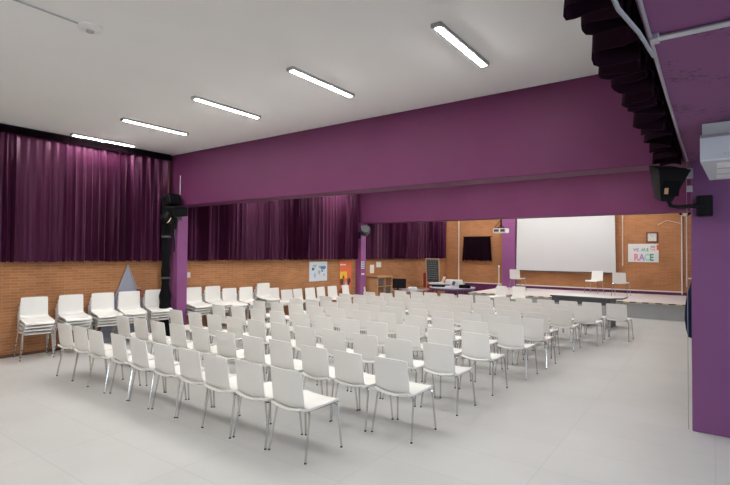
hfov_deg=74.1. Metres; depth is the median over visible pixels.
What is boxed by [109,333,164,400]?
chair
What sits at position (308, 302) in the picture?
chair
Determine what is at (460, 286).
bag
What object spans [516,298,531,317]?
chair
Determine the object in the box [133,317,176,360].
chair
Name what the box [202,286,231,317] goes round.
chair
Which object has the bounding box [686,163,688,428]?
cable
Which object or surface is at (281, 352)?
chair
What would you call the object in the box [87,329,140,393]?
chair
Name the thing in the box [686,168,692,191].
power socket
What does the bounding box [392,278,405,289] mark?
monitor
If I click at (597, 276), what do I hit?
chair
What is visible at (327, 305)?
chair
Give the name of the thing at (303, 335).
chair
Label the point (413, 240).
stage curtain
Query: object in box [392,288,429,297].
work table
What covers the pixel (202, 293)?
chair
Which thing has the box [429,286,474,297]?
round table
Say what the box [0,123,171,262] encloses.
stage curtain
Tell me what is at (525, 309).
chair
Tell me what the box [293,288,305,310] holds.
chair
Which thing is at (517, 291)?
chair
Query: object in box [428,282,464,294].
work table
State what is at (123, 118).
ceiling light
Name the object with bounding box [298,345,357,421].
chair
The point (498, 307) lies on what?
chair
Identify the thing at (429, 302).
chair
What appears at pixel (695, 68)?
beam
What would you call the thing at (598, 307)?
chair
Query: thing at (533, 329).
chair
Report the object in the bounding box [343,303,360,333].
chair
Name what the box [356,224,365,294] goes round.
column
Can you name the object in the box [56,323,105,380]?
chair
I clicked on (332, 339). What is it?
chair
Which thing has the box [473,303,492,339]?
chair
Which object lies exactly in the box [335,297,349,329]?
chair
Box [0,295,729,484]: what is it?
floor
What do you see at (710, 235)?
pillar
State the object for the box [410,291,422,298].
chair
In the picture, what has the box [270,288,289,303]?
chair
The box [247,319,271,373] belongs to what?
chair
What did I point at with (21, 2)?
conduit
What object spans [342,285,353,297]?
chair
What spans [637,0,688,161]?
conduit
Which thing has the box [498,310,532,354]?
chair
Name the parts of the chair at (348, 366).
leg, backrest, seat, leg, leg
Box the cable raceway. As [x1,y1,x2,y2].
[462,282,682,292]
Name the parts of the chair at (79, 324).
seat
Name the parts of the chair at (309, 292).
backrest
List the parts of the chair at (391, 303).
backrest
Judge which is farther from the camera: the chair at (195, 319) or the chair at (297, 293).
the chair at (297, 293)
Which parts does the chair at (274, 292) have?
backrest, seat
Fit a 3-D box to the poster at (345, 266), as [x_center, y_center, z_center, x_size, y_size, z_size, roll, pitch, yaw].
[-0.626,1.055,15.516,0.011,0.910,0.610,0,-2,36]
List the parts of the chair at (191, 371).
leg, backrest, leg, seat, leg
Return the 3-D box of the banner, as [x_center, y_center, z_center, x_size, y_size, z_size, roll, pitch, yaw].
[9.721,0.366,16.885,0.940,0.640,0.012,0,-2,36]
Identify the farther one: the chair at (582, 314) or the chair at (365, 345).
the chair at (582, 314)
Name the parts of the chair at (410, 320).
backrest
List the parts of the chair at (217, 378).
leg, backrest, leg, seat, leg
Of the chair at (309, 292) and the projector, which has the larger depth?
the projector
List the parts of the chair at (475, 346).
leg, backrest, seat, leg, leg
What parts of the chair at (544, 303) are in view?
backrest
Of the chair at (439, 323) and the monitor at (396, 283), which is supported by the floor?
the chair at (439, 323)
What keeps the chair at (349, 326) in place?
on the floor
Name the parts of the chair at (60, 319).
seat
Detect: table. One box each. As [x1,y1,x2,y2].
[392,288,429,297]
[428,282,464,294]
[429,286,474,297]
[550,293,627,328]
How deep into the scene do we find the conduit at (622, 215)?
17.25 m
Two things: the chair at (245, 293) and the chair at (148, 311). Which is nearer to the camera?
the chair at (148, 311)
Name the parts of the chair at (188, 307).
seat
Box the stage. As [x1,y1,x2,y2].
[468,287,686,305]
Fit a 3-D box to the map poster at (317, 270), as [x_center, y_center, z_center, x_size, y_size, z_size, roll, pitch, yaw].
[-1.394,0.860,14.453,0.011,0.580,0.800,0,-2,36]
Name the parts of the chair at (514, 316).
backrest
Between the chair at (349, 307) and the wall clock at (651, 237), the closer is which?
the chair at (349, 307)
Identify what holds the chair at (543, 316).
on the floor
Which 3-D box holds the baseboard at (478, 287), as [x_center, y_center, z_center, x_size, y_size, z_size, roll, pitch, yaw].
[9.300,1.971,17.140,14.200,0.555,0.040,0,-2,36]
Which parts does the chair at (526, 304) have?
backrest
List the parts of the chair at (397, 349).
backrest, leg, seat, leg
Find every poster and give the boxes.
[309,261,326,281]
[339,261,350,289]
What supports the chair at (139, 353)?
on the floor
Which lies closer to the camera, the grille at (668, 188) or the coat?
the grille at (668, 188)
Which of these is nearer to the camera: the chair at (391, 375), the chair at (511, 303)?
the chair at (391, 375)
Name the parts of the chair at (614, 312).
backrest, seat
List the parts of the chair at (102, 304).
backrest, seat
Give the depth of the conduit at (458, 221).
20.95 m
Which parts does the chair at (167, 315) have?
seat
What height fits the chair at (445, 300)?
0.772 m
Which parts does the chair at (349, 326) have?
backrest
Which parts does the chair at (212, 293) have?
backrest, seat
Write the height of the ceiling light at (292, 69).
0.042 m
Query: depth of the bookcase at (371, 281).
16.30 m
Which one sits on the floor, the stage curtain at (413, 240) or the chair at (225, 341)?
the chair at (225, 341)
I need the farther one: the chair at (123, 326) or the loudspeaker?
the chair at (123, 326)
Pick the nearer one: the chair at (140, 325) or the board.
the chair at (140, 325)
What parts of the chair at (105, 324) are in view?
seat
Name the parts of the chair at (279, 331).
backrest, seat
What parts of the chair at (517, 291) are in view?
backrest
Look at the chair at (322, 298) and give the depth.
11.44 m
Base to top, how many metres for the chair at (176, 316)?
0.772 m
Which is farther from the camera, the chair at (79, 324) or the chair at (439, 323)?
the chair at (79, 324)
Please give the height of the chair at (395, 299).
0.772 m
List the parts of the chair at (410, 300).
backrest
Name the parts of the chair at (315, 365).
backrest, seat, leg, leg, leg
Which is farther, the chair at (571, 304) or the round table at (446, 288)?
the round table at (446, 288)
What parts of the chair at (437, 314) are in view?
backrest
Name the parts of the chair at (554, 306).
backrest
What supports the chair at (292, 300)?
on the floor
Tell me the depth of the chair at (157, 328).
7.08 m
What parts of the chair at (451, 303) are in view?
backrest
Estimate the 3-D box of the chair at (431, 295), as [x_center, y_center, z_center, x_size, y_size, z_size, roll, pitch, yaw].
[1.871,1.709,12.916,0.488,0.772,0.516,0,-2,38]
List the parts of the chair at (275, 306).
backrest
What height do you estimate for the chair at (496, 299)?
0.772 m
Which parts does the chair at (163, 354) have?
leg, backrest, leg, seat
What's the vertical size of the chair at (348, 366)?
0.772 m
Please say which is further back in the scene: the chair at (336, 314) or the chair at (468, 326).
the chair at (336, 314)
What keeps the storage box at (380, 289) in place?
on the bookcase at (371, 281)
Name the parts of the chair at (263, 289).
backrest, seat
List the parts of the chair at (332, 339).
backrest, seat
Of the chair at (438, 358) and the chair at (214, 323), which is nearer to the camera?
the chair at (438, 358)
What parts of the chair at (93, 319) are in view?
seat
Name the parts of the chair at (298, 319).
backrest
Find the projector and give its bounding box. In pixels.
[493,219,508,232]
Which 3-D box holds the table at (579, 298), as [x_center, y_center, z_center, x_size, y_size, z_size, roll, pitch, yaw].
[5.733,1.741,12.405,1.660,0.752,0.840,-1,-2,39]
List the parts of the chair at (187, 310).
seat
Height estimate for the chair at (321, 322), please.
0.772 m
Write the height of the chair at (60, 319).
0.812 m
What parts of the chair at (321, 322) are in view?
backrest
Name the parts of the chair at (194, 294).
backrest, seat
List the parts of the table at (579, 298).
leg panel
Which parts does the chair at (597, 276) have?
backrest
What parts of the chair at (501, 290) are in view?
backrest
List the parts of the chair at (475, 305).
backrest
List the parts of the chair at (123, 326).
backrest, seat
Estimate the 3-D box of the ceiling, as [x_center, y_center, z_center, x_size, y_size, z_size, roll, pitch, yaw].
[2.789,-1.921,8.156,14.600,0.100,22.800,0,-2,36]
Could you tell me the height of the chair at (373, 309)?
0.772 m
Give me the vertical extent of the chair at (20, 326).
0.793 m
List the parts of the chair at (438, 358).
leg, backrest, seat, leg, leg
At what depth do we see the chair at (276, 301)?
12.29 m
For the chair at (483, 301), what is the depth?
10.90 m
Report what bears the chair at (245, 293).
on the chair
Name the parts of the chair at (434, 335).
backrest, leg, seat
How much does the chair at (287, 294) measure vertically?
0.772 m
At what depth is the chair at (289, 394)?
4.29 m
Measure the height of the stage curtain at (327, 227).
2.277 m
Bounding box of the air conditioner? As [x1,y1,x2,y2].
[700,121,729,179]
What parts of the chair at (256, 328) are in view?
backrest, seat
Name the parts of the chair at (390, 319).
backrest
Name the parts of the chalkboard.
frame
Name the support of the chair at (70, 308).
on the chair at (60, 319)
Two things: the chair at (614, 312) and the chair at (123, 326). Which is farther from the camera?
the chair at (614, 312)
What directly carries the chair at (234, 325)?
on the floor
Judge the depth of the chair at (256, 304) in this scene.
10.13 m
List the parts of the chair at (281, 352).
backrest, seat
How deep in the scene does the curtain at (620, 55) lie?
2.50 m
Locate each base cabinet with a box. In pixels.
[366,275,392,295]
[423,273,437,294]
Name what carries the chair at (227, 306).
on the chair at (202, 293)
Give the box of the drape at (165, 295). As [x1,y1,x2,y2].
[159,198,171,335]
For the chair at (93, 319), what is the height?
0.793 m
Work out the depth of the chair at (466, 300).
11.18 m
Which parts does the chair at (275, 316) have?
backrest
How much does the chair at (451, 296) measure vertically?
0.772 m
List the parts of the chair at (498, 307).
backrest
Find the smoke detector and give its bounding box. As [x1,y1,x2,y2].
[77,21,102,34]
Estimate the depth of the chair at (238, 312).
9.03 m
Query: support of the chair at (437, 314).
on the floor
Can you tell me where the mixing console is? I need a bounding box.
[432,284,444,286]
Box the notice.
[370,265,373,272]
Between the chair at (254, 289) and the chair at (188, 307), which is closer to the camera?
the chair at (188, 307)
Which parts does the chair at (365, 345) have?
backrest, seat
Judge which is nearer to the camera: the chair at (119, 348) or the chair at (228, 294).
the chair at (119, 348)
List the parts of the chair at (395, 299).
backrest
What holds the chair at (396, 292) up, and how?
on the floor
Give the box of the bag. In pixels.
[459,285,470,287]
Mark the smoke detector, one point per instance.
(88, 27)
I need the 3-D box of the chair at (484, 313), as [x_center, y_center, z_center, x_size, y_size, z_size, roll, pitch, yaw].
[2.401,1.635,9.277,0.488,0.772,0.516,0,-2,38]
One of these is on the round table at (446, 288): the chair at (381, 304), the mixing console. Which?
the mixing console
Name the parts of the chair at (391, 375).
leg, backrest, leg, seat, leg, leg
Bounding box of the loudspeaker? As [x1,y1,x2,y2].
[649,165,712,216]
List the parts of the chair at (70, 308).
backrest, seat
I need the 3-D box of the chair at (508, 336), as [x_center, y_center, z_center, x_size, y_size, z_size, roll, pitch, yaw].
[2.261,1.589,7.238,0.488,0.772,0.516,-1,-2,39]
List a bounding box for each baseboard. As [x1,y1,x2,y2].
[0,347,60,358]
[445,283,686,295]
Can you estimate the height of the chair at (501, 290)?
0.772 m
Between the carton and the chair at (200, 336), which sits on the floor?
the chair at (200, 336)
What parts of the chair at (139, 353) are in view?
leg, backrest, leg, seat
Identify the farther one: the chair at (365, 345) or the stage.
the stage
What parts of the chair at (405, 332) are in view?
backrest, seat, leg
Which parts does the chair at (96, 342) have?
leg, backrest, leg, seat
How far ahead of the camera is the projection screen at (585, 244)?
18.24 m
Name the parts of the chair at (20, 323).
seat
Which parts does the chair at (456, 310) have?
backrest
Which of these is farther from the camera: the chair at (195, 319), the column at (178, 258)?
the column at (178, 258)
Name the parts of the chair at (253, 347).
backrest, seat, leg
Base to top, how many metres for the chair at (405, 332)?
0.772 m
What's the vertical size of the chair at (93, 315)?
0.812 m
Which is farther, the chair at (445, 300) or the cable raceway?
the cable raceway
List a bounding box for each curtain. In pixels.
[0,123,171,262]
[187,194,358,260]
[366,221,445,258]
[462,236,491,260]
[563,0,681,165]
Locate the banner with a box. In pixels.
[628,244,658,261]
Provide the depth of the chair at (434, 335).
6.61 m
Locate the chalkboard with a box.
[425,258,439,296]
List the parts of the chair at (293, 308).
backrest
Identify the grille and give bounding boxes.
[661,181,679,195]
[716,162,729,178]
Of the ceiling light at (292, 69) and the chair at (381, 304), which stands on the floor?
the chair at (381, 304)
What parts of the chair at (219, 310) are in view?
backrest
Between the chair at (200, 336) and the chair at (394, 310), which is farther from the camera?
the chair at (394, 310)
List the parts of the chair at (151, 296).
backrest, seat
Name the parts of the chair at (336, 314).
backrest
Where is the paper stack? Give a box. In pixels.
[408,287,416,290]
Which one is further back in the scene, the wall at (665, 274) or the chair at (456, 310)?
the wall at (665, 274)
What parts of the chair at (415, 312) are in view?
backrest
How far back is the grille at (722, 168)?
3.84 m
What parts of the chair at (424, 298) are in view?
backrest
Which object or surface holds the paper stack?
on the work table at (403, 289)
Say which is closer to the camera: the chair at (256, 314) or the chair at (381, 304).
the chair at (256, 314)
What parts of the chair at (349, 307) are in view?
backrest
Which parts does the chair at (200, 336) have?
backrest, seat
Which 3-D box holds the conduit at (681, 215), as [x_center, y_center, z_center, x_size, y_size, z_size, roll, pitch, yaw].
[10.632,0.059,16.219,0.037,3.360,0.037,1,-1,-32]
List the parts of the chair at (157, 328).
backrest, seat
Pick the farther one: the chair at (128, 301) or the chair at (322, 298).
the chair at (322, 298)
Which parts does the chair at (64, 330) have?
leg, backrest, seat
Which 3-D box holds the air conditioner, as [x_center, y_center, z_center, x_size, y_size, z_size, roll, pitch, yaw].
[3.010,-0.717,3.816,0.580,0.290,1.143,0,-2,36]
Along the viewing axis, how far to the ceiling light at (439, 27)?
4.70 m
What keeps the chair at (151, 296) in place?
on the chair at (148, 311)
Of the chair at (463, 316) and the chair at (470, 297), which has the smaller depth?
the chair at (463, 316)
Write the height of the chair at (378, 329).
0.772 m
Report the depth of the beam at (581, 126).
6.71 m
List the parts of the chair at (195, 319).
backrest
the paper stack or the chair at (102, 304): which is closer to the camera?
the chair at (102, 304)
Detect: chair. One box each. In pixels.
[13,311,53,360]
[14,306,54,357]
[15,296,55,350]
[15,302,54,354]
[55,294,92,334]
[55,304,89,351]
[55,308,88,354]
[56,300,90,348]
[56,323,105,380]
[72,326,123,386]
[87,292,122,334]
[87,301,116,332]
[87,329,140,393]
[88,305,116,329]
[90,298,116,332]
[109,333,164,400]
[114,295,146,333]
[115,291,147,329]
[116,300,144,320]
[116,315,151,366]
[128,337,186,409]
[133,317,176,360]
[143,297,170,325]
[144,289,171,332]
[144,294,169,331]
[145,316,169,328]
[149,320,191,371]
[151,342,212,417]
[169,323,214,355]
[170,309,205,340]
[176,347,240,427]
[186,309,209,332]
[187,287,211,315]
[187,305,211,313]
[188,311,225,359]
[191,327,238,355]
[201,353,267,438]
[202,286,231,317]
[202,293,228,315]
[204,290,229,316]
[206,314,244,339]
[211,304,244,342]
[215,330,265,394]
[222,288,247,318]
[226,316,266,354]
[231,306,247,326]
[233,359,302,449]
[239,287,255,318]
[242,335,271,402]
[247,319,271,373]
[250,308,270,349]
[253,300,269,335]
[254,289,270,305]
[255,286,278,312]
[256,283,279,308]
[267,339,322,402]
[268,366,342,464]
[269,310,293,335]
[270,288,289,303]
[270,302,288,335]
[271,322,295,358]
[281,289,303,309]
[288,304,320,341]
[290,298,306,313]
[292,313,329,356]
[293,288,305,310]
[294,325,323,384]
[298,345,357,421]
[305,288,319,301]
[305,300,334,329]
[309,306,323,327]
[315,316,352,357]
[316,287,336,300]
[319,296,331,310]
[320,329,368,390]
[324,301,337,330]
[327,286,338,297]
[330,308,362,347]
[331,350,393,431]
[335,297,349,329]
[339,293,351,302]
[339,318,378,350]
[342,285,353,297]
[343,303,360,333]
[350,333,384,398]
[351,310,370,348]
[353,294,365,298]
[353,298,366,310]
[363,292,374,304]
[364,304,394,337]
[364,321,387,371]
[370,296,383,304]
[371,300,385,312]
[371,356,436,443]
[378,312,413,355]
[380,293,403,320]
[382,337,435,406]
[385,306,403,324]
[388,301,404,336]
[389,297,407,312]
[394,290,405,296]
[396,324,438,381]
[397,294,409,314]
[404,315,427,355]
[408,298,427,314]
[409,303,431,320]
[409,308,431,342]
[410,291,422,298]
[415,295,430,323]
[420,342,475,415]
[424,292,436,299]
[425,328,471,387]
[426,300,454,331]
[431,304,460,335]
[432,317,470,363]
[433,310,460,347]
[434,296,449,311]
[441,293,454,301]
[449,301,465,333]
[452,306,470,341]
[455,298,472,313]
[458,294,472,308]
[458,313,494,355]
[459,332,507,395]
[461,320,502,374]
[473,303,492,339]
[475,295,489,302]
[475,308,494,327]
[477,299,495,315]
[487,315,523,364]
[490,286,506,297]
[494,297,509,311]
[494,324,537,379]
[495,305,525,341]
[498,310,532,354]
[499,300,522,316]
[509,269,525,286]
[510,286,525,300]
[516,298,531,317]
[517,318,555,368]
[522,306,552,347]
[523,302,550,335]
[524,312,559,357]
[537,299,562,334]
[547,304,576,342]
[547,308,580,351]
[557,301,585,333]
[572,306,602,345]
[580,302,608,338]
[584,271,603,293]
[604,303,633,341]
[611,272,630,296]
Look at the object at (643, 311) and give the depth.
13.64 m
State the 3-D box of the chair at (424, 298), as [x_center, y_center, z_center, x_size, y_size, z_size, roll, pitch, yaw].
[1.543,1.687,12.035,0.488,0.772,0.516,-1,-2,39]
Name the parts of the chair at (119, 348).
leg, backrest, leg, seat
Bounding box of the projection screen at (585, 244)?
[516,215,615,273]
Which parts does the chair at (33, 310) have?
leg, leg, backrest, seat, leg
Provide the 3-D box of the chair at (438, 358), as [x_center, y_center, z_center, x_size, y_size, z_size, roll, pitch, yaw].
[0.975,1.545,5.695,0.488,0.772,0.516,0,-2,38]
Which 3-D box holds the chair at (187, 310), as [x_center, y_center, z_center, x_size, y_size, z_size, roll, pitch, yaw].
[-3.733,1.545,10.670,0.503,0.793,0.488,-1,-2,40]
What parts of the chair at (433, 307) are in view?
backrest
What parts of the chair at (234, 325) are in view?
backrest, seat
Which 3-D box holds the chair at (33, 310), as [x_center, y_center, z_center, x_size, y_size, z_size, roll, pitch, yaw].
[-5.506,1.340,8.103,0.530,0.830,0.488,-1,-2,45]
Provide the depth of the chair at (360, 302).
10.79 m
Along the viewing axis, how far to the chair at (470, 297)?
12.10 m
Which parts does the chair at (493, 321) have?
backrest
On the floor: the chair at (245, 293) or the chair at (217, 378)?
the chair at (217, 378)
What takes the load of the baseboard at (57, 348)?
attached to the wall at (18, 280)
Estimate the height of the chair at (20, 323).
0.812 m
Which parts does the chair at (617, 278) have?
backrest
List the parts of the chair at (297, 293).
backrest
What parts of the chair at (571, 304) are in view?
backrest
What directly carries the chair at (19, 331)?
on the floor
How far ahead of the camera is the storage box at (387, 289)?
16.68 m
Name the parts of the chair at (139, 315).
seat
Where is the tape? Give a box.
[468,292,684,305]
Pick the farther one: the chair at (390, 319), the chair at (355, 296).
the chair at (355, 296)
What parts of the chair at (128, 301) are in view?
backrest, seat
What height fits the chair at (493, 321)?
0.772 m
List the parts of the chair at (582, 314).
backrest, seat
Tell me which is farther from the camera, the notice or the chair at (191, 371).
the notice
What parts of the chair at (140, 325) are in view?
backrest, seat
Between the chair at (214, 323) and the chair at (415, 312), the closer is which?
the chair at (214, 323)
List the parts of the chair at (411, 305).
backrest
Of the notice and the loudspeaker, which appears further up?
the loudspeaker
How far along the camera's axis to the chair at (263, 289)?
12.38 m
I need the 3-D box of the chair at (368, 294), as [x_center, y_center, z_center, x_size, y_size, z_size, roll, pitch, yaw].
[0.259,1.696,12.957,0.488,0.772,0.516,-1,-2,39]
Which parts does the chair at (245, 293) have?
backrest, seat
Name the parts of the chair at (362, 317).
backrest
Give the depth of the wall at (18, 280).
10.04 m
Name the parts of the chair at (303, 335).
backrest, seat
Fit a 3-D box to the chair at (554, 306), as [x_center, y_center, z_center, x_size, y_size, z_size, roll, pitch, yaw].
[4.137,1.669,10.178,0.488,0.772,0.516,0,-2,38]
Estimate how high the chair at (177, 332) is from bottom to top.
0.772 m
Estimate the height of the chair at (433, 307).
0.772 m
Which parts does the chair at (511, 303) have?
backrest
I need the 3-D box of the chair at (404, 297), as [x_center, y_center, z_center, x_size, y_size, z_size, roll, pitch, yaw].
[1.113,1.690,12.345,0.488,0.772,0.516,-1,-2,39]
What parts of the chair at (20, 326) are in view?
seat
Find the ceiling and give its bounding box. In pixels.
[0,0,598,155]
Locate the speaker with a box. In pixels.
[358,225,369,237]
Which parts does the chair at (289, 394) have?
leg, backrest, seat, leg, leg, leg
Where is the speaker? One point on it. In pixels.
(365, 230)
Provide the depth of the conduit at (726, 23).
2.05 m
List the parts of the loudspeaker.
arm, wall plate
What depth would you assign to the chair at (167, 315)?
9.78 m
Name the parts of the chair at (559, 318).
backrest, seat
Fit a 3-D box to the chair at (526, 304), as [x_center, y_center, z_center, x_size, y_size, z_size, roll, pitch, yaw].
[3.697,1.671,10.474,0.488,0.772,0.516,0,-2,38]
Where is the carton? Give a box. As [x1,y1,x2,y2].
[450,280,461,286]
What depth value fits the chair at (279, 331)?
7.01 m
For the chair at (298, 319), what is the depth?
8.12 m
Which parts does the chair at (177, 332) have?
backrest, seat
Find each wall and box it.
[0,161,445,354]
[446,213,690,292]
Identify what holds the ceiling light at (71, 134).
attached to the ceiling
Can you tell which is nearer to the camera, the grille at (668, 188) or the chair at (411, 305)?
the grille at (668, 188)
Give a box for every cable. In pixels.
[611,0,653,57]
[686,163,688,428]
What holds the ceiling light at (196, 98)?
attached to the ceiling
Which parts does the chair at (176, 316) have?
backrest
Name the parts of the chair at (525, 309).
backrest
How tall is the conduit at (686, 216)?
2.650 m
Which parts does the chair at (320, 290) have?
backrest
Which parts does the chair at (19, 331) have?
seat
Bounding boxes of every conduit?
[13,0,77,23]
[458,221,458,279]
[622,215,622,265]
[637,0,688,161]
[659,20,729,40]
[681,215,682,293]
[686,216,686,286]
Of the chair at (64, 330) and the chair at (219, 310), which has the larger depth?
the chair at (219, 310)
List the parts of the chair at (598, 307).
backrest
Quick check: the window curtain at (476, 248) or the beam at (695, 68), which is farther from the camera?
the window curtain at (476, 248)
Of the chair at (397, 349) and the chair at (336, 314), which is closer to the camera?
the chair at (397, 349)
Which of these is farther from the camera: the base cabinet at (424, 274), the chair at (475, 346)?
the base cabinet at (424, 274)
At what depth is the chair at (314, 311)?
9.30 m
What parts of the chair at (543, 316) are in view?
backrest, seat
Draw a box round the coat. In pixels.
[685,277,691,337]
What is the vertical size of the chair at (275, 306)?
0.772 m
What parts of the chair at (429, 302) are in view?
backrest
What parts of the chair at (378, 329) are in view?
backrest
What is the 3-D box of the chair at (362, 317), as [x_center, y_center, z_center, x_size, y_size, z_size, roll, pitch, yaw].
[0.074,1.605,8.803,0.488,0.772,0.516,0,-2,38]
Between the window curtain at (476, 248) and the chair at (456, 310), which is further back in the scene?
the window curtain at (476, 248)
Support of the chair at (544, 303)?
on the floor
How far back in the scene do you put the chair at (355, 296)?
11.88 m
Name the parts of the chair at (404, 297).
backrest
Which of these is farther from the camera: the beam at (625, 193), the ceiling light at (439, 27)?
the beam at (625, 193)
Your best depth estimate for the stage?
16.15 m
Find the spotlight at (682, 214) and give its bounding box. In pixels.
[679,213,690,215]
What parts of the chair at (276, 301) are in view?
seat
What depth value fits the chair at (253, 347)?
5.89 m
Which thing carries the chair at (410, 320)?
on the floor
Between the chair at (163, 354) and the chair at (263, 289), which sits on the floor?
the chair at (163, 354)
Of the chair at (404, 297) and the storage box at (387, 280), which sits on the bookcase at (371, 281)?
the storage box at (387, 280)
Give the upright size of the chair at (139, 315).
0.812 m
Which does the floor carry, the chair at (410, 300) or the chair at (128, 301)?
the chair at (410, 300)
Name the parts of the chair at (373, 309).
backrest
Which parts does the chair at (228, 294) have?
backrest, seat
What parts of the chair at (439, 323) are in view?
backrest, seat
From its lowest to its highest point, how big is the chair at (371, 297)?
0.772 m
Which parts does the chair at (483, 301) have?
backrest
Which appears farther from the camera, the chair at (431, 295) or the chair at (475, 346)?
the chair at (431, 295)
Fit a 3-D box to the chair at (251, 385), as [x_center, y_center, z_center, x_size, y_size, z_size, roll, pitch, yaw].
[-0.954,1.508,4.731,0.488,0.772,0.516,0,-2,38]
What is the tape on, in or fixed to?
on the stage
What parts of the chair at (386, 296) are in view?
backrest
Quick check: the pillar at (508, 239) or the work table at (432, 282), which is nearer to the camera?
the work table at (432, 282)
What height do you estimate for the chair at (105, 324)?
0.772 m
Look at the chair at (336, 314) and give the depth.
8.96 m
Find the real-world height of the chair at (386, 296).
0.772 m
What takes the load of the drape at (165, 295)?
on the floor
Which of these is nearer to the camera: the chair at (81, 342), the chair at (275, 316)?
the chair at (81, 342)
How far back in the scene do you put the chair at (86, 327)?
8.62 m
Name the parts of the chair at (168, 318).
seat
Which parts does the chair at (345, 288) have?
backrest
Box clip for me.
[649,33,659,44]
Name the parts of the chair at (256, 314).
backrest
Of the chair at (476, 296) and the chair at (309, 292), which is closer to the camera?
the chair at (476, 296)
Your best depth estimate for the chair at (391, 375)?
4.74 m
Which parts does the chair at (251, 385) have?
leg, backrest, seat, leg, leg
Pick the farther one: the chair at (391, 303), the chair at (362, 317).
the chair at (391, 303)
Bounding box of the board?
[100,265,151,343]
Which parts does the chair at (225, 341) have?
backrest, seat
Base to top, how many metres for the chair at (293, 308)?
0.772 m
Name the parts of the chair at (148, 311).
seat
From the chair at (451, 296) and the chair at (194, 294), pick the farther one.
the chair at (451, 296)
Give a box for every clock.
[646,232,657,242]
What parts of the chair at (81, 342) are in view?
leg, backrest, seat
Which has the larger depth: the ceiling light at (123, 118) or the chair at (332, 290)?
the chair at (332, 290)
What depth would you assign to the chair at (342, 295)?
12.11 m
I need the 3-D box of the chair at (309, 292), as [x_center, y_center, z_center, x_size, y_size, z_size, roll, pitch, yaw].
[-1.424,1.703,13.935,0.516,0.772,0.488,-1,-2,39]
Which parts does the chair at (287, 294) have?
backrest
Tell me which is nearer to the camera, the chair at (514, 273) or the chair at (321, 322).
the chair at (321, 322)
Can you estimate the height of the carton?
0.220 m
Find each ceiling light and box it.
[70,133,135,146]
[120,117,188,135]
[191,95,260,118]
[286,66,354,97]
[431,21,488,67]
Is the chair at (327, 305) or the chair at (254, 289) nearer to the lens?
the chair at (327, 305)
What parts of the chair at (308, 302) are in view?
backrest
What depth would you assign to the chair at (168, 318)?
9.78 m
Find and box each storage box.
[378,278,382,285]
[378,287,382,294]
[385,278,389,285]
[385,287,389,292]
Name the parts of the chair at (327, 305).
backrest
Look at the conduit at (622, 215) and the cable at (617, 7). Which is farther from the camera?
the conduit at (622, 215)
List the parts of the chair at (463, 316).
backrest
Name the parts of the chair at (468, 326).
backrest, leg, seat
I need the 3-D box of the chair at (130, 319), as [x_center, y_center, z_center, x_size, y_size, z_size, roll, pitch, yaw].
[-4.598,1.512,9.470,0.488,0.793,0.503,2,-2,-42]
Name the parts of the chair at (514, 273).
backrest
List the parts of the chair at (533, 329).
backrest, seat, leg, leg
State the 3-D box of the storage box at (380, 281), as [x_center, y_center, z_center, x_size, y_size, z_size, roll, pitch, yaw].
[0.377,1.353,16.437,0.360,0.249,0.330,0,-2,36]
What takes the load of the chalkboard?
on the floor
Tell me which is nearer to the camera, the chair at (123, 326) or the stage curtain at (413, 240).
the chair at (123, 326)
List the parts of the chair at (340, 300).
backrest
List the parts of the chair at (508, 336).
leg, backrest, seat, leg, leg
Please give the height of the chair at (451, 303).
0.772 m
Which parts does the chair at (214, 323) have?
backrest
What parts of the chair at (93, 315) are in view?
seat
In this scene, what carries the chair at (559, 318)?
on the floor
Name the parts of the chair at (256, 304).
backrest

